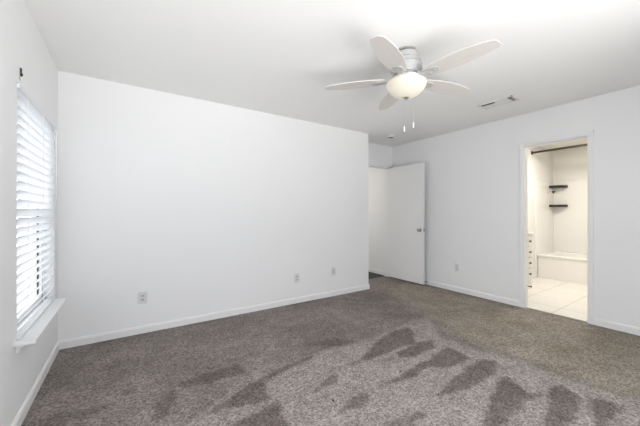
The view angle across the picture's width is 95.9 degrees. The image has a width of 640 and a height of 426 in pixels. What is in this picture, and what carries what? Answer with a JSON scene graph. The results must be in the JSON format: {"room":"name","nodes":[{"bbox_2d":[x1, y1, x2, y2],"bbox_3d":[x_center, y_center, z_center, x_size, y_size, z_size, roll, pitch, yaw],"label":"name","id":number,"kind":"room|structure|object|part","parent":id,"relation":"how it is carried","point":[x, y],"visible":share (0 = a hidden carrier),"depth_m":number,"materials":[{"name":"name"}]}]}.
{"room":"empty bedroom","nodes":[
{"label":"empty bedroom","id":0,"kind":"room"},
{"bbox_2d":[0,0,57,425],"bbox_3d":[-1.209,-0.026,0.777,0.120,2.440,4.110,0,0,-33],"label":"wall","id":1,"kind":"structure","parent":0,"point":[22,46],"depth_m":1.57,"materials":[{"name":"paint"}]},
{"bbox_2d":[16,346,23,353],"bbox_3d":[-1.904,0.750,1.971,0.036,0.050,0.903,0,0,-33],"label":"trim","id":2,"kind":"structure","parent":1,"relation":"attached to","point":[18,349],"depth_m":1.59,"materials":[{"name":"paint"}]},
{"bbox_2d":[19,67,22,80],"bbox_3d":[-1.704,-0.790,1.647,0.013,0.070,0.022,0,0,-33],"label":"curtain bracket","id":3,"kind":"object","parent":1,"relation":"attached to","point":[20,69],"visible":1,"depth_m":1.64,"materials":[{"name":"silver metal"}]},
{"bbox_2d":[17,208,42,325],"bbox_3d":[-2.021,-0.010,1.948,0.055,1.437,0.953,0,0,-33],"label":"window","id":4,"kind":"structure","parent":1,"relation":"in","point":[21,314],"depth_m":2.30,"materials":[{"name":"white glass"}]},
{"bbox_2d":[11,341,59,425],"bbox_3d":[-1.825,1.157,1.831,0.013,0.074,1.647,0,0,-33],"label":"baseboard","id":5,"kind":"structure","parent":1,"relation":"attached to","point":[19,418],"depth_m":1.87,"materials":[{"name":"paint"}]},
{"bbox_2d":[17,83,57,338],"bbox_3d":[-1.946,-0.010,1.997,0.073,1.425,0.945,0,0,-33],"label":"window blind","id":6,"kind":"object","parent":1,"relation":"attached to","point":[35,133],"visible":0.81,"depth_m":1.91,"materials":[{"name":"white plastic"}]},
{"bbox_3d":[-1.763,0.005,1.707,0.059,1.375,0.002,0,0,-33],"label":"ladder cord","id":7,"kind":"part","parent":6,"relation":"part of","materials":[{"name":"fabric"}]},
{"bbox_3d":[-1.952,0.697,1.993,0.052,0.012,0.945,0,0,-33],"label":"rail","id":8,"kind":"part","parent":6,"relation":"part of","materials":[{"name":"paint"}]},
{"bbox_3d":[-1.963,0.005,2.010,0.059,1.375,0.002,0,0,-33],"label":"ladder cord","id":9,"kind":"part","parent":6,"relation":"part of","materials":[{"name":"fabric"}]},
{"bbox_3d":[-2.140,0.005,2.279,0.059,1.375,0.002,0,0,-33],"label":"ladder cord","id":10,"kind":"part","parent":6,"relation":"part of","materials":[{"name":"fabric"}]},
{"bbox_2d":[14,298,66,346],"bbox_3d":[-1.917,0.715,1.983,0.148,0.020,1.008,0,0,-33],"label":"sill","id":11,"kind":"structure","parent":1,"relation":"attached to","point":[37,329],"depth_m":1.84,"materials":[{"name":"paint"}]},
{"bbox_2d":[58,71,367,340],"bbox_3d":[-0.933,-0.026,3.680,3.779,2.440,0.430,0,0,-33],"label":"wall","id":12,"kind":"structure","parent":0,"point":[201,207],"depth_m":3.10,"materials":[{"name":"paint"}]},
{"bbox_2d":[138,291,146,303],"bbox_3d":[-1.763,0.842,2.870,0.080,0.117,0.007,0,0,-33],"label":"wall outlet","id":13,"kind":"object","parent":12,"relation":"attached to","point":[142,296],"visible":1,"depth_m":2.87,"materials":[{"name":"beige plastic"}]},
{"bbox_2d":[59,284,369,349],"bbox_3d":[-0.755,1.157,3.531,3.672,0.074,0.013,0,0,-33],"label":"baseboard","id":14,"kind":"structure","parent":12,"relation":"attached to","point":[68,343],"depth_m":3.12,"materials":[{"name":"paint"}]},
{"bbox_2d":[295,273,298,282],"bbox_3d":[-0.304,0.864,3.833,0.072,0.117,0.007,0,0,-33],"label":"wall outlet","id":15,"kind":"object","parent":12,"relation":"attached to","point":[296,275],"visible":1,"depth_m":3.83,"materials":[{"name":"beige plastic"}]},
{"bbox_2d":[332,267,335,274],"bbox_3d":[0.199,0.842,4.160,0.070,0.114,0.016,0,0,-33],"label":"wall jack","id":16,"kind":"object","parent":12,"relation":"attached to","point":[333,268],"visible":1,"depth_m":4.17,"materials":[{"name":"beige plastic"}]},
{"bbox_2d":[21,276,639,425],"bbox_3d":[0.645,1.194,2.373,4.733,0.001,4.490,0,0,-33],"label":"floor","id":17,"kind":"structure","parent":0,"point":[393,352],"depth_m":2.17,"materials":[{"name":"carpet"}]},
{"bbox_2d":[23,0,639,146],"bbox_3d":[0.631,-1.296,2.285,4.853,0.100,4.600,0,0,-33],"label":"ceiling","id":18,"kind":"structure","parent":0,"point":[276,57],"depth_m":2.19,"materials":[{"name":"paint"}]},
{"bbox_2d":[386,134,395,137],"bbox_3d":[1.136,-1.225,4.614,0.144,0.042,0.144,0,0,-33],"label":"smoke detector","id":19,"kind":"object","parent":18,"relation":"attached to","point":[387,135],"visible":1,"depth_m":4.57,"materials":[{"name":"beige plastic"}]},
{"bbox_2d":[324,35,500,131],"bbox_3d":[0.700,-0.956,2.204,1.226,0.581,1.209,0,0,-33],"label":"ceiling fan","id":20,"kind":"object","parent":18,"relation":"hanging from","point":[404,63],"visible":1,"depth_m":2.10,"materials":[{"name":"silver metal"}]},
{"bbox_3d":[0.274,-1.024,2.317,0.490,0.006,0.161,0,6,14],"label":"blade","id":21,"kind":"part","parent":20,"relation":"part of","materials":[{"name":"white wood"}]},
{"bbox_3d":[0.451,-1.024,1.881,0.161,0.006,0.490,7,4,32],"label":"blade","id":22,"kind":"part","parent":20,"relation":"part of","materials":[{"name":"white wood"}]},
{"bbox_3d":[0.634,-1.024,2.619,0.161,0.006,0.490,-6,0,-4],"label":"blade","id":23,"kind":"part","parent":20,"relation":"part of","materials":[{"name":"white wood"}]},
{"bbox_3d":[0.662,-0.946,2.220,0.300,0.120,0.300,0,0,-33],"label":"lamp shade","id":24,"kind":"part","parent":20,"relation":"part of","materials":[{"name":"white glass"}]},
{"bbox_3d":[1.033,-1.024,2.370,0.490,0.006,0.161,0,-6,-22],"label":"blade","id":25,"kind":"part","parent":20,"relation":"part of","materials":[{"name":"white wood"}]},
{"bbox_3d":[0.920,-1.024,1.914,0.161,0.006,0.490,8,-5,-40],"label":"blade","id":26,"kind":"part","parent":20,"relation":"part of","materials":[{"name":"white wood"}]},
{"bbox_2d":[477,95,520,109],"bbox_3d":[2.009,-1.235,3.255,0.200,0.022,0.370,0,0,-33],"label":"ceiling vent","id":27,"kind":"object","parent":18,"relation":"in","point":[511,98],"visible":1,"depth_m":3.23,"materials":[{"name":"metal"}]},
{"bbox_2d":[368,167,383,270],"bbox_3d":[0.443,-0.026,6.835,0.100,2.440,3.080,0,0,-33],"label":"wall","id":28,"kind":"structure","parent":0,"point":[375,175],"depth_m":5.72,"materials":[{"name":"paint"}]},
{"bbox_2d":[368,268,383,274],"bbox_3d":[0.396,1.157,6.804,0.013,0.074,3.080,0,0,-33],"label":"baseboard","id":29,"kind":"structure","parent":28,"relation":"attached to","point":[369,269],"depth_m":5.71,"materials":[{"name":"paint"}]},
{"bbox_2d":[368,272,383,278],"bbox_3d":[-0.121,1.199,6.432,1.285,0.010,3.130,0,0,-33],"label":"floor","id":30,"kind":"structure","parent":0,"point":[371,275],"depth_m":5.51,"materials":[{"name":"carpet"}]},
{"bbox_2d":[368,143,392,167],"bbox_3d":[0.790,-0.026,5.147,1.314,2.440,0.120,0,0,-33],"label":"wall","id":31,"kind":"structure","parent":0,"point":[381,154],"depth_m":5.28,"materials":[{"name":"paint"}]},
{"bbox_2d":[368,162,390,276],"bbox_3d":[0.905,0.147,5.213,0.941,2.093,0.136,0,0,-33],"label":"door frame","id":32,"kind":"structure","parent":31,"relation":"attached to","point":[385,169],"depth_m":5.43,"materials":[{"name":"paint"}]},
{"bbox_2d":[388,162,424,284],"bbox_3d":[1.485,0.172,5.048,0.165,2.000,0.790,0,0,-34],"label":"door","id":33,"kind":"structure","parent":31,"relation":"in","point":[406,184],"depth_m":5.00,"materials":[{"name":"paint"}]},
{"bbox_2d":[393,85,639,327],"bbox_3d":[2.631,-0.026,3.642,0.100,2.440,4.660,0,0,-33],"label":"wall","id":34,"kind":"structure","parent":0,"point":[472,174],"depth_m":3.77,"materials":[{"name":"paint"}]},
{"bbox_2d":[455,263,458,271],"bbox_3d":[2.078,0.826,4.382,0.007,0.117,0.072,0,0,-33],"label":"wall outlet","id":35,"kind":"object","parent":34,"relation":"attached to","point":[456,264],"visible":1,"depth_m":4.38,"materials":[{"name":"beige plastic"}]},
{"bbox_2d":[425,280,639,335],"bbox_3d":[2.584,1.157,3.611,0.013,0.074,4.420,0,0,-33],"label":"baseboard","id":36,"kind":"structure","parent":34,"relation":"attached to","point":[599,322],"depth_m":3.80,"materials":[{"name":"paint"}]},
{"bbox_2d":[519,130,593,324],"bbox_3d":[2.775,0.151,3.409,0.116,2.085,0.702,0,0,-33],"label":"door frame","id":37,"kind":"structure","parent":34,"relation":"attached to","point":[590,133],"depth_m":3.43,"materials":[{"name":"paint"}]},
{"bbox_2d":[528,146,552,277],"bbox_3d":[3.506,-0.026,5.082,2.948,2.440,0.100,0,0,-33],"label":"wall","id":38,"kind":"structure","parent":0,"point":[540,165],"depth_m":5.31,"materials":[{"name":"paint"}]},
{"bbox_2d":[531,144,586,154],"bbox_3d":[4.317,-1.091,4.533,0.072,0.072,1.710,0,0,-33],"label":"shower rod","id":39,"kind":"object","parent":38,"relation":"attached to","point":[580,145],"visible":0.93,"depth_m":4.90,"materials":[{"name":"black metal"}]},
{"bbox_2d":[525,277,586,321],"bbox_3d":[3.938,1.197,4.283,2.908,0.013,1.710,0,0,-33],"label":"floor","id":40,"kind":"structure","parent":0,"point":[567,299],"depth_m":4.02,"materials":[{"name":"beige tile"}]},
{"bbox_2d":[528,232,534,289],"bbox_3d":[2.731,0.692,4.215,0.662,0.997,0.486,0,0,-33],"label":"vanity cabinet","id":41,"kind":"object","parent":40,"relation":"on","point":[530,237],"visible":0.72,"depth_m":4.16,"materials":[{"name":"paint"}]},
{"bbox_3d":[2.979,0.870,4.135,0.288,0.146,0.020,0,0,-33],"label":"drawer","id":42,"kind":"part","parent":41,"relation":"part of","materials":[{"name":"paint"}]},
{"bbox_3d":[2.979,0.714,4.135,0.288,0.146,0.020,0,0,-33],"label":"drawer","id":43,"kind":"part","parent":41,"relation":"part of","materials":[{"name":"paint"}]},
{"bbox_3d":[2.979,0.558,4.135,0.288,0.146,0.020,0,0,-33],"label":"drawer","id":44,"kind":"part","parent":41,"relation":"part of","materials":[{"name":"paint"}]},
{"bbox_3d":[2.979,0.402,4.135,0.288,0.146,0.020,0,0,-33],"label":"drawer","id":45,"kind":"part","parent":41,"relation":"part of","materials":[{"name":"paint"}]},
{"bbox_2d":[535,180,586,277],"bbox_3d":[4.788,0.292,4.844,0.870,1.797,1.710,0,0,-33],"label":"tub surround","id":46,"kind":"object","parent":40,"relation":"on","point":[562,229],"visible":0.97,"depth_m":5.54,"materials":[{"name":"beige plastic"}]},
{"bbox_2d":[549,185,567,187],"bbox_3d":[4.647,-0.514,5.632,0.231,0.044,0.231,0,0,-33],"label":"corner shelf","id":47,"kind":"object","parent":46,"relation":"attached to","point":[552,186],"visible":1,"depth_m":5.58,"materials":[{"name":"black"}]},
{"bbox_3d":[4.640,-0.516,5.601,0.321,0.040,0.074,0,0,12],"label":"guard rail","id":48,"kind":"part","parent":47,"relation":"part of","materials":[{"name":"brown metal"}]},
{"bbox_2d":[549,205,567,206],"bbox_3d":[4.647,-0.139,5.632,0.231,0.044,0.231,0,0,-33],"label":"corner shelf","id":49,"kind":"object","parent":46,"relation":"attached to","point":[549,205],"visible":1,"depth_m":5.58,"materials":[{"name":"black"}]},
{"bbox_2d":[537,251,586,284],"bbox_3d":[4.815,0.976,4.862,0.794,0.430,1.698,0,0,-33],"label":"bathtub","id":50,"kind":"object","parent":40,"relation":"on","point":[554,265],"visible":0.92,"depth_m":5.08,"materials":[{"name":"white ceramic"}]},
{"bbox_2d":[539,139,586,150],"bbox_3d":[4.005,-1.296,4.327,2.948,0.100,1.910,0,0,-33],"label":"ceiling","id":51,"kind":"structure","parent":0,"point":[583,141],"depth_m":5.25,"materials":[{"name":"paint"}]},
{"bbox_2d":[553,146,586,182],"bbox_3d":[5.193,-0.026,5.111,0.100,2.440,1.710,0,0,-33],"label":"wall","id":52,"kind":"structure","parent":0,"point":[569,165],"depth_m":5.57,"materials":[{"name":"paint"}]},
{"label":"outside","id":53,"kind":"structure","parent":0,"visible":0},
{"bbox_2d":[17,252,32,308],"bbox_3d":[-6.231,1.394,0.680,8.349,0.100,20.000,0,0,-33],"label":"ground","id":54,"kind":"structure","parent":53,"point":[23,295],"depth_m":5.67,"materials":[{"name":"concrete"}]}
]}

